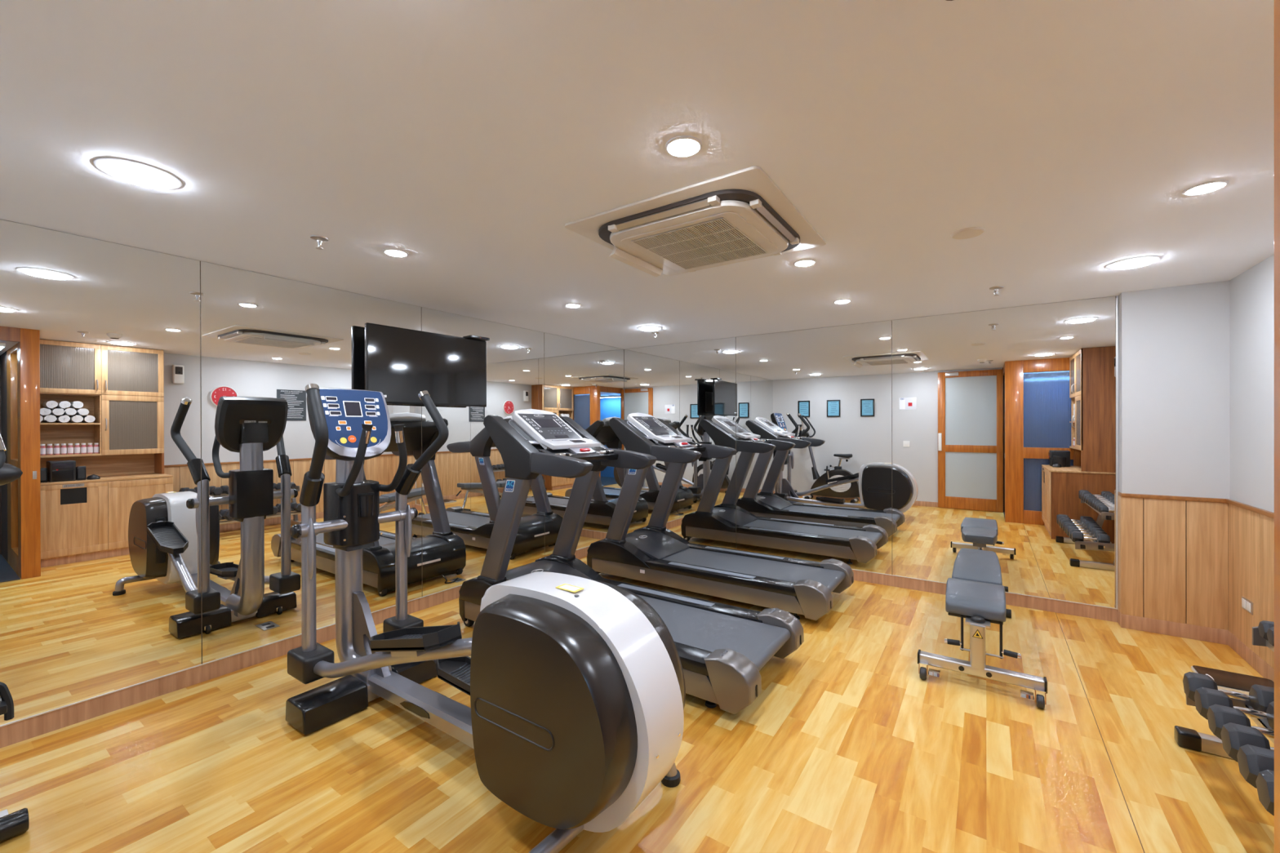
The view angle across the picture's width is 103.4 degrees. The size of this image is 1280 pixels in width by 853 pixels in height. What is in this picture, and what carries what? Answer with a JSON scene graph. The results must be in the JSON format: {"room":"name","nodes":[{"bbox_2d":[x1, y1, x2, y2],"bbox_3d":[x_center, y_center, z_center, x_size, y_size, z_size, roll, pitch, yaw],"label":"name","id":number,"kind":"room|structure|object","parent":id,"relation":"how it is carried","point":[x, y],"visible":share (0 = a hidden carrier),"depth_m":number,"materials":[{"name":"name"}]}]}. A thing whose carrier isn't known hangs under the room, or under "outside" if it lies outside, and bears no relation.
{"room":"gym","nodes":[
{"label":"gym","id":0,"kind":"room"},
{"bbox_2d":[0,218,623,349],"bbox_3d":[-1.790,0.259,4.223,0.114,2.475,5.647,0,0,34],"label":"wall","id":1,"kind":"structure","parent":0,"point":[0,219],"depth_m":3.12,"materials":[{"name":"grey paint"}]},
{"bbox_2d":[0,219,202,725],"bbox_3d":[-2.926,0.214,2.456,0.007,2.365,1.244,0,0,34],"label":"mirror panel","id":2,"kind":"object","parent":1,"relation":"attached to","point":[101,584],"visible":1,"depth_m":2.61,"materials":[{"name":"clear glass"}]},
{"bbox_2d":[0,546,589,748],"bbox_3d":[-1.736,1.447,4.194,0.006,0.100,5.453,0,0,34],"label":"baseboard","id":3,"kind":"structure","parent":1,"relation":"attached to","point":[16,732],"depth_m":2.86,"materials":[{"name":"brown wood"}]},
{"bbox_2d":[200,261,422,663],"bbox_3d":[-2.178,0.210,3.549,0.007,2.365,1.404,0,0,34],"label":"mirror panel","id":4,"kind":"object","parent":1,"relation":"attached to","point":[264,338],"visible":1,"depth_m":3.27,"materials":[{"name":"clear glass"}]},
{"bbox_2d":[364,322,486,407],"bbox_3d":[-1.716,-0.462,4.098,0.130,0.583,1.025,0,0,37],"label":"television","id":5,"kind":"object","parent":4,"relation":"attached to","point":[401,363],"visible":0.88,"depth_m":4.00,"materials":[{"name":"black plastic"}]},
{"bbox_2d":[462,334,489,341],"bbox_3d":[-1.423,-0.767,4.400,0.122,0.022,0.190,0,0,37],"label":"box","id":6,"kind":"object","parent":5,"relation":"on","point":[474,337],"visible":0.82,"depth_m":4.35,"materials":[{"name":"black plastic"}]},
{"bbox_2d":[421,306,545,596],"bbox_3d":[-1.389,0.206,4.702,0.007,2.365,1.390,0,0,34],"label":"mirror panel","id":7,"kind":"object","parent":1,"relation":"attached to","point":[463,483],"visible":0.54,"depth_m":4.56,"materials":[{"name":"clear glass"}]},
{"bbox_2d":[544,333,624,556],"bbox_3d":[-0.600,0.202,5.855,0.007,2.365,1.404,0,0,34],"label":"mirror panel","id":8,"kind":"object","parent":1,"relation":"attached to","point":[584,380],"visible":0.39,"depth_m":5.84,"materials":[{"name":"clear glass"}]},
{"bbox_2d":[0,0,1274,349],"bbox_3d":[0.389,-1.014,2.727,5.364,0.093,5.647,0,0,34],"label":"ceiling","id":9,"kind":"structure","parent":0,"point":[464,138],"depth_m":1.73,"materials":[{"name":"white paint"}]},
{"bbox_2d":[93,157,182,189],"bbox_3d":[-1.927,-0.962,1.949,0.243,0.023,0.243,0,0,34],"label":"recessed light","id":10,"kind":"object","parent":9,"relation":"in","point":[134,172],"visible":1,"depth_m":1.91,"materials":[{"name":"white plastic"}]},
{"bbox_2d":[104,162,173,188],"bbox_3d":[-1.927,-0.962,1.949,0.188,0.022,0.188,0,0,34],"label":"diffuser","id":11,"kind":"object","parent":10,"relation":"attached to","point":[134,173],"depth_m":1.92,"materials":[{"name":"white plastic"}]},
{"bbox_2d":[309,235,328,249],"bbox_3d":[-1.659,-0.948,2.616,0.086,0.054,0.086,0,0,34],"label":"sprinkler","id":12,"kind":"object","parent":9,"relation":"attached to","point":[319,239],"visible":1,"depth_m":2.60,"materials":[{"name":"silver metal"}]},
{"bbox_2d":[382,248,408,257],"bbox_3d":[-1.369,-0.971,2.836,0.129,0.012,0.129,0,0,34],"label":"recessed light","id":13,"kind":"object","parent":9,"relation":"in","point":[390,251],"visible":1,"depth_m":2.81,"materials":[{"name":"white"}]},
{"bbox_2d":[386,249,405,257],"bbox_3d":[-1.369,-0.970,2.836,0.100,0.012,0.100,0,0,34],"label":"diffuser","id":14,"kind":"object","parent":13,"relation":"attached to","point":[397,253],"depth_m":2.82,"materials":[{"name":"white plastic"}]},
{"bbox_2d":[564,302,581,307],"bbox_3d":[-0.542,-0.975,4.088,0.129,0.012,0.129,0,0,34],"label":"recessed light","id":15,"kind":"object","parent":9,"relation":"in","point":[571,304],"visible":1,"depth_m":4.06,"materials":[{"name":"white"}]},
{"bbox_2d":[566,304,578,307],"bbox_3d":[-0.542,-0.975,4.088,0.100,0.012,0.100,0,0,34],"label":"diffuser","id":16,"kind":"object","parent":15,"relation":"attached to","point":[567,305],"depth_m":4.07,"materials":[{"name":"white plastic"}]},
{"bbox_2d":[637,325,662,331],"bbox_3d":[0.098,-0.973,5.050,0.243,0.023,0.243,0,0,34],"label":"recessed light","id":17,"kind":"object","parent":9,"relation":"in","point":[646,328],"visible":1,"depth_m":5.00,"materials":[{"name":"white"}]},
{"bbox_2d":[640,326,659,331],"bbox_3d":[0.098,-0.973,5.050,0.188,0.022,0.188,0,0,34],"label":"diffuser","id":18,"kind":"object","parent":17,"relation":"attached to","point":[643,328],"depth_m":5.00,"materials":[{"name":"white plastic"}]},
{"bbox_2d":[651,331,659,337],"bbox_3d":[0.162,-0.958,5.290,0.086,0.054,0.086,0,0,34],"label":"sprinkler","id":19,"kind":"object","parent":9,"relation":"attached to","point":[655,333],"visible":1,"depth_m":5.28,"materials":[{"name":"silver metal"}]},
{"bbox_2d":[665,135,702,156],"bbox_3d":[0.152,-0.972,1.765,0.129,0.012,0.129,0,0,34],"label":"recessed light","id":20,"kind":"object","parent":9,"relation":"in","point":[682,145],"visible":1,"depth_m":1.75,"materials":[{"name":"white plastic"}]},
{"bbox_2d":[669,139,697,155],"bbox_3d":[0.152,-0.972,1.765,0.100,0.012,0.100,0,0,34],"label":"diffuser","id":21,"kind":"object","parent":20,"relation":"attached to","point":[677,147],"depth_m":1.75,"materials":[{"name":"white plastic"}]},
{"bbox_2d":[564,165,826,276],"bbox_3d":[0.313,-0.931,2.575,0.990,0.098,0.990,0,0,34],"label":"air conditioner","id":22,"kind":"object","parent":9,"relation":"attached to","point":[740,215],"visible":1,"depth_m":2.37,"materials":[{"name":"beige plastic"}]},
{"bbox_2d":[631,217,767,269],"bbox_3d":[0.314,-0.913,2.576,0.495,0.005,0.546,0,0,34],"label":"grille","id":23,"kind":"object","parent":22,"relation":"attached to","point":[715,240],"depth_m":2.53,"materials":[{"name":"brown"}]},
{"bbox_2d":[793,258,816,266],"bbox_3d":[0.987,-0.977,3.029,0.129,0.012,0.129,0,0,34],"label":"recessed light","id":24,"kind":"object","parent":9,"relation":"in","point":[806,262],"visible":1,"depth_m":3.01,"materials":[{"name":"white"}]},
{"bbox_2d":[795,260,813,266],"bbox_3d":[0.987,-0.977,3.029,0.100,0.012,0.100,0,0,34],"label":"diffuser","id":25,"kind":"object","parent":24,"relation":"attached to","point":[798,263],"depth_m":3.01,"materials":[{"name":"white plastic"}]},
{"bbox_2d":[833,298,851,303],"bbox_3d":[1.590,-0.980,3.973,0.129,0.012,0.129,0,0,34],"label":"recessed light","id":26,"kind":"object","parent":9,"relation":"in","point":[842,300],"visible":1,"depth_m":3.95,"materials":[{"name":"white"}]},
{"bbox_2d":[835,300,848,303],"bbox_3d":[1.590,-0.980,3.973,0.100,0.012,0.100,0,0,34],"label":"diffuser","id":27,"kind":"object","parent":26,"relation":"attached to","point":[837,301],"depth_m":3.95,"materials":[{"name":"white plastic"}]},
{"bbox_2d":[989,285,1004,295],"bbox_3d":[2.533,-0.961,3.595,0.086,0.054,0.086,0,0,34],"label":"sprinkler","id":28,"kind":"object","parent":9,"relation":"attached to","point":[996,289],"visible":1,"depth_m":3.58,"materials":[{"name":"silver metal"}]},
{"bbox_2d":[1105,255,1161,269],"bbox_3d":[2.967,-0.976,3.043,0.243,0.023,0.243,0,0,34],"label":"recessed light","id":29,"kind":"object","parent":9,"relation":"in","point":[1135,262],"visible":1,"depth_m":3.00,"materials":[{"name":"white plastic"}]},
{"bbox_2d":[1111,257,1155,269],"bbox_3d":[2.967,-0.976,3.043,0.188,0.022,0.188,0,0,34],"label":"diffuser","id":30,"kind":"object","parent":29,"relation":"attached to","point":[1126,264],"depth_m":3.01,"materials":[{"name":"white plastic"}]},
{"bbox_2d":[1182,179,1229,195],"bbox_3d":[2.326,-0.978,2.082,0.129,0.012,0.129,0,0,34],"label":"recessed light","id":31,"kind":"object","parent":9,"relation":"in","point":[1210,186],"visible":1,"depth_m":2.06,"materials":[{"name":"white plastic"}]},
{"bbox_2d":[1186,182,1223,195],"bbox_3d":[2.326,-0.978,2.082,0.100,0.012,0.100,0,0,34],"label":"diffuser","id":32,"kind":"object","parent":31,"relation":"attached to","point":[1203,188],"depth_m":2.07,"materials":[{"name":"white plastic"}]},
{"bbox_2d":[0,555,1274,852],"bbox_3d":[0.459,1.525,2.173,6.100,0.060,6.497,0,0,34],"label":"floor","id":33,"kind":"structure","parent":0,"point":[843,746],"depth_m":2.21,"materials":[{"name":"laminate"}]},
{"bbox_2d":[0,434,29,842],"bbox_3d":[-2.086,0.651,1.489,1.148,1.700,0.430,0,0,34],"label":"exercise machine","id":34,"kind":"object","parent":33,"relation":"on","point":[13,824],"visible":1,"depth_m":1.84,"materials":[{"name":"black metal"}]},
{"bbox_2d":[285,383,685,852],"bbox_3d":[-0.849,0.638,2.337,2.313,1.720,0.858,0,0,34],"label":"elliptical trainer","id":35,"kind":"object","parent":33,"relation":"on","point":[575,686],"visible":1,"depth_m":1.85,"materials":[{"name":"black plastic"}]},
{"bbox_2d":[299,471,324,506],"bbox_3d":[-1.716,0.324,2.645,0.174,0.193,0.090,0,0,44],"label":"socket","id":36,"kind":"object","parent":35,"relation":"attached to","point":[312,486],"depth_m":2.61,"materials":[{"name":"black plastic"}]},
{"bbox_2d":[395,463,421,494],"bbox_3d":[-1.414,0.323,3.086,0.174,0.192,0.090,0,0,25],"label":"socket","id":37,"kind":"object","parent":35,"relation":"attached to","point":[412,471],"depth_m":3.05,"materials":[{"name":"black plastic"}]},
{"bbox_2d":[458,408,804,714],"bbox_3d":[-0.161,0.677,3.493,2.315,1.633,0.890,0,0,34],"label":"treadmill","id":38,"kind":"object","parent":33,"relation":"on","point":[722,649],"visible":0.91,"depth_m":3.48,"materials":[{"name":"grey paint"}]},
{"bbox_2d":[505,560,591,580],"bbox_3d":[-0.794,1.275,3.929,0.750,0.300,0.600,0,0,34],"label":"hood","id":39,"kind":"object","parent":38,"relation":"attached to","point":[562,566],"depth_m":4.04,"materials":[{"name":"grey plastic"}]},
{"bbox_2d":[541,438,600,449],"bbox_3d":[-0.509,0.125,3.729,0.150,0.070,0.520,0,0,34],"label":"tray","id":40,"kind":"object","parent":38,"relation":"on","point":[546,443],"depth_m":3.65,"materials":[{"name":"grey plastic"}]},
{"bbox_2d":[586,412,853,620],"bbox_3d":[0.669,0.673,4.707,2.315,1.633,0.890,0,0,34],"label":"treadmill","id":41,"kind":"object","parent":33,"relation":"on","point":[653,553],"visible":0.92,"depth_m":4.66,"materials":[{"name":"black plastic"}]},
{"bbox_2d":[625,529,689,559],"bbox_3d":[0.036,1.270,5.142,0.750,0.300,0.600,0,0,34],"label":"hood","id":42,"kind":"object","parent":41,"relation":"attached to","point":[654,544],"depth_m":5.04,"materials":[{"name":"grey plastic"}]},
{"bbox_2d":[653,435,692,443],"bbox_3d":[0.322,0.121,4.942,0.150,0.070,0.520,0,0,34],"label":"tray","id":43,"kind":"object","parent":41,"relation":"on","point":[657,438],"depth_m":4.85,"materials":[{"name":"grey"}]},
{"bbox_2d":[917,547,1047,709],"bbox_3d":[2.329,1.239,3.466,0.609,0.498,1.612,0,0,34],"label":"weight bench","id":44,"kind":"object","parent":33,"relation":"on","point":[975,590],"visible":1,"depth_m":2.97,"materials":[{"name":"grey leather"}]},
{"bbox_2d":[1173,626,1274,759],"bbox_3d":[2.368,1.171,1.680,0.539,0.640,1.409,0,0,34],"label":"dumbbell rack","id":45,"kind":"object","parent":33,"relation":"on","point":[1186,738],"visible":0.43,"depth_m":2.30,"materials":[{"name":"silver metal"}]},
{"bbox_2d":[1182,671,1274,712],"bbox_3d":[2.630,1.189,2.239,0.296,0.111,0.127,0,0,34],"label":"dumbbell","id":46,"kind":"object","parent":45,"relation":"on","point":[1260,696],"visible":0.73,"depth_m":2.23,"materials":[{"name":"grey rubber"}]},
{"bbox_2d":[1191,665,1274,694],"bbox_3d":[3.432,1.468,2.897,0.330,0.023,0.270,0,0,34],"label":"rail","id":47,"kind":"object","parent":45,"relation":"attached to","point":[1225,680],"visible":0.66,"depth_m":2.90,"materials":[{"name":"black metal"}]},
{"bbox_2d":[1194,687,1274,729],"bbox_3d":[2.534,1.189,2.099,0.302,0.113,0.129,0,0,34],"label":"dumbbell","id":48,"kind":"object","parent":45,"relation":"on","point":[1204,697],"visible":0.61,"depth_m":2.12,"materials":[{"name":"grey rubber"}]},
{"bbox_2d":[1207,704,1274,740],"bbox_3d":[2.438,1.188,1.959,0.308,0.115,0.131,0,0,34],"label":"dumbbell","id":49,"kind":"object","parent":45,"relation":"on","point":[1218,716],"visible":0.53,"depth_m":2.00,"materials":[{"name":"grey rubber"}]},
{"bbox_2d":[1220,722,1274,762],"bbox_3d":[2.348,1.188,1.827,0.314,0.116,0.133,0,0,34],"label":"dumbbell","id":50,"kind":"object","parent":45,"relation":"on","point":[1233,736],"visible":0.6,"depth_m":1.87,"materials":[{"name":"grey rubber"}]},
{"bbox_2d":[1236,744,1274,788],"bbox_3d":[2.255,1.188,1.691,0.320,0.118,0.135,0,0,34],"label":"dumbbell","id":51,"kind":"object","parent":45,"relation":"on","point":[1252,760],"visible":0.77,"depth_m":1.75,"materials":[{"name":"grey rubber"}]},
{"bbox_2d":[1255,769,1274,816],"bbox_3d":[2.162,1.187,1.554,0.326,0.120,0.137,0,0,34],"label":"dumbbell","id":52,"kind":"object","parent":45,"relation":"on","point":[1264,782],"visible":0.77,"depth_m":1.63,"materials":[{"name":"grey rubber"}]},
{"bbox_2d":[1257,620,1274,640],"bbox_3d":[2.790,0.881,2.123,0.240,0.075,0.085,0,0,34],"label":"dumbbell","id":53,"kind":"object","parent":45,"relation":"on","point":[1264,625],"visible":0.6,"depth_m":2.17,"materials":[{"name":"grey rubber"}]},
{"bbox_2d":[1266,626,1274,646],"bbox_3d":[2.736,0.879,2.045,0.246,0.079,0.090,0,0,34],"label":"dumbbell","id":54,"kind":"object","parent":45,"relation":"on","point":[1270,633],"visible":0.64,"depth_m":2.11,"materials":[{"name":"grey rubber"}]},
{"bbox_2d":[623,295,1118,495],"bbox_3d":[2.005,0.248,5.003,5.270,2.475,0.114,0,0,34],"label":"wall","id":55,"kind":"structure","parent":0,"point":[1117,296],"depth_m":3.98,"materials":[{"name":"grey paint"}]},
{"bbox_2d":[624,337,736,549],"bbox_3d":[0.433,0.199,6.005,1.523,2.365,0.007,0,0,34],"label":"mirror panel","id":56,"kind":"object","parent":55,"relation":"attached to","point":[691,387],"visible":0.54,"depth_m":5.87,"materials":[{"name":"clear glass"}]},
{"bbox_2d":[736,320,892,574],"bbox_3d":[1.702,0.198,5.136,1.552,2.365,0.007,0,0,34],"label":"mirror panel","id":57,"kind":"object","parent":55,"relation":"attached to","point":[814,406],"visible":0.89,"depth_m":5.08,"materials":[{"name":"clear glass"}]},
{"bbox_2d":[851,568,1117,622],"bbox_3d":[1.714,1.436,5.133,4.628,0.100,0.006,0,0,34],"label":"baseboard","id":58,"kind":"structure","parent":55,"relation":"attached to","point":[1022,601],"depth_m":4.15,"materials":[{"name":"brown wood"}]},
{"bbox_2d":[892,296,1115,608],"bbox_3d":[2.976,0.196,4.265,1.532,2.365,0.007,0,0,34],"label":"mirror panel","id":59,"kind":"object","parent":55,"relation":"attached to","point":[1004,420],"visible":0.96,"depth_m":4.19,"materials":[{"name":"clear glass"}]},
{"bbox_2d":[1115,297,1117,609],"bbox_3d":[3.608,0.206,3.828,0.008,2.355,0.014,0,0,34],"label":"trim","id":60,"kind":"structure","parent":55,"relation":"attached to","point":[1116,298],"depth_m":3.82,"materials":[{"name":"silver metal"}]},
{"bbox_2d":[1118,280,1229,498],"bbox_3d":[3.811,0.196,3.629,0.536,2.375,0.113,0,0,34],"label":"wall pier","id":61,"kind":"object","parent":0,"point":[1174,341],"visible":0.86,"depth_m":3.58,"materials":[{"name":"grey paint"}]},
{"bbox_2d":[1117,495,1122,613],"bbox_3d":[3.586,0.952,3.778,0.006,0.865,0.115,0,0,34],"label":"trim","id":62,"kind":"structure","parent":61,"relation":"attached to","point":[1119,498],"depth_m":3.75,"materials":[{"name":"brown wood"}]},
{"bbox_2d":[1122,497,1142,617],"bbox_3d":[3.602,0.952,3.698,0.111,0.865,0.007,0,0,34],"label":"board","id":63,"kind":"object","parent":61,"relation":"attached to","point":[1132,508],"visible":1,"depth_m":3.69,"materials":[{"name":"brown wood"}]},
{"bbox_2d":[1143,497,1186,623],"bbox_3d":[3.738,0.951,3.605,0.211,0.865,0.007,0,0,34],"label":"board","id":64,"kind":"object","parent":61,"relation":"attached to","point":[1164,520],"visible":1,"depth_m":3.60,"materials":[{"name":"brown wood"}]},
{"bbox_2d":[1117,491,1226,502],"bbox_3d":[3.802,0.505,3.620,0.542,0.027,0.127,0,0,34],"label":"trim","id":65,"kind":"structure","parent":61,"relation":"attached to","point":[1122,495],"depth_m":3.57,"materials":[{"name":"brown wood"}]},
{"bbox_2d":[1117,609,1228,644],"bbox_3d":[3.806,1.434,3.626,0.544,0.100,0.119,0,0,34],"label":"baseboard","id":66,"kind":"object","parent":61,"relation":"attached to","point":[1126,621],"visible":0.86,"depth_m":3.58,"materials":[{"name":"brown wood"}]},
{"bbox_2d":[1142,497,1228,630],"bbox_3d":[3.779,0.951,3.583,0.533,0.865,0.003,0,0,34],"label":"trim","id":67,"kind":"structure","parent":61,"relation":"attached to","point":[1143,498],"depth_m":3.55,"materials":[{"name":"brown wood"}]},
{"bbox_2d":[1186,500,1227,630],"bbox_3d":[3.910,0.951,3.488,0.196,0.865,0.007,0,0,34],"label":"board","id":68,"kind":"object","parent":61,"relation":"attached to","point":[1206,522],"visible":0.9,"depth_m":3.48,"materials":[{"name":"brown wood"}]},
{"bbox_2d":[1229,253,1274,512],"bbox_3d":[2.843,0.252,1.650,0.100,2.475,4.473,0,0,34],"label":"wall","id":69,"kind":"structure","parent":0,"point":[1251,292],"depth_m":3.14,"materials":[{"name":"grey paint"}]},
{"bbox_2d":[1228,503,1259,656],"bbox_3d":[3.857,0.952,3.231,0.007,0.865,0.476,0,0,34],"label":"board","id":70,"kind":"object","parent":69,"relation":"attached to","point":[1243,524],"visible":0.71,"depth_m":3.22,"materials":[{"name":"brown wood"}]},
{"bbox_2d":[1241,595,1253,614],"bbox_3d":[3.808,1.122,3.172,0.009,0.075,0.150,0,0,34],"label":"wall socket","id":71,"kind":"object","parent":70,"relation":"attached to","point":[1246,605],"visible":1,"depth_m":3.16,"materials":[{"name":"white plastic"}]},
{"bbox_2d":[1241,598,1245,608],"bbox_3d":[3.827,1.122,3.205,0.004,0.055,0.055,0,0,34],"label":"switch","id":72,"kind":"object","parent":71,"relation":"attached to","point":[1243,600],"depth_m":3.20,"materials":[{"name":"white plastic"}]},
{"bbox_2d":[1245,600,1250,612],"bbox_3d":[3.789,1.122,3.149,0.004,0.055,0.060,0,0,34],"label":"outlet","id":73,"kind":"object","parent":71,"relation":"attached to","point":[1247,602],"depth_m":3.15,"materials":[{"name":"white plastic"}]},
{"bbox_2d":[1225,498,1274,518],"bbox_3d":[3.085,0.510,2.114,0.024,0.027,3.190,0,0,34],"label":"trim","id":74,"kind":"structure","parent":69,"relation":"attached to","point":[1263,512],"depth_m":3.10,"materials":[{"name":"brown wood"}]},
{"bbox_2d":[1227,631,1274,682],"bbox_3d":[3.092,1.438,2.111,0.012,0.100,3.188,0,0,34],"label":"baseboard","id":75,"kind":"structure","parent":69,"relation":"attached to","point":[1266,671],"depth_m":3.13,"materials":[{"name":"brown wood"}]},
{"bbox_2d":[1259,514,1274,669],"bbox_3d":[3.658,0.953,2.940,0.007,0.865,0.222,0,0,34],"label":"board","id":76,"kind":"object","parent":69,"relation":"attached to","point":[1266,523],"visible":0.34,"depth_m":2.95,"materials":[{"name":"brown wood"}]},
{"bbox_2d":[1274,0,1279,852],"bbox_3d":[1.072,0.260,0.149,1.127,2.475,0.125,0,0,34],"label":"wall","id":77,"kind":"structure","parent":0,"point":[1277,2],"depth_m":0.51,"materials":[{"name":"brown wood"}]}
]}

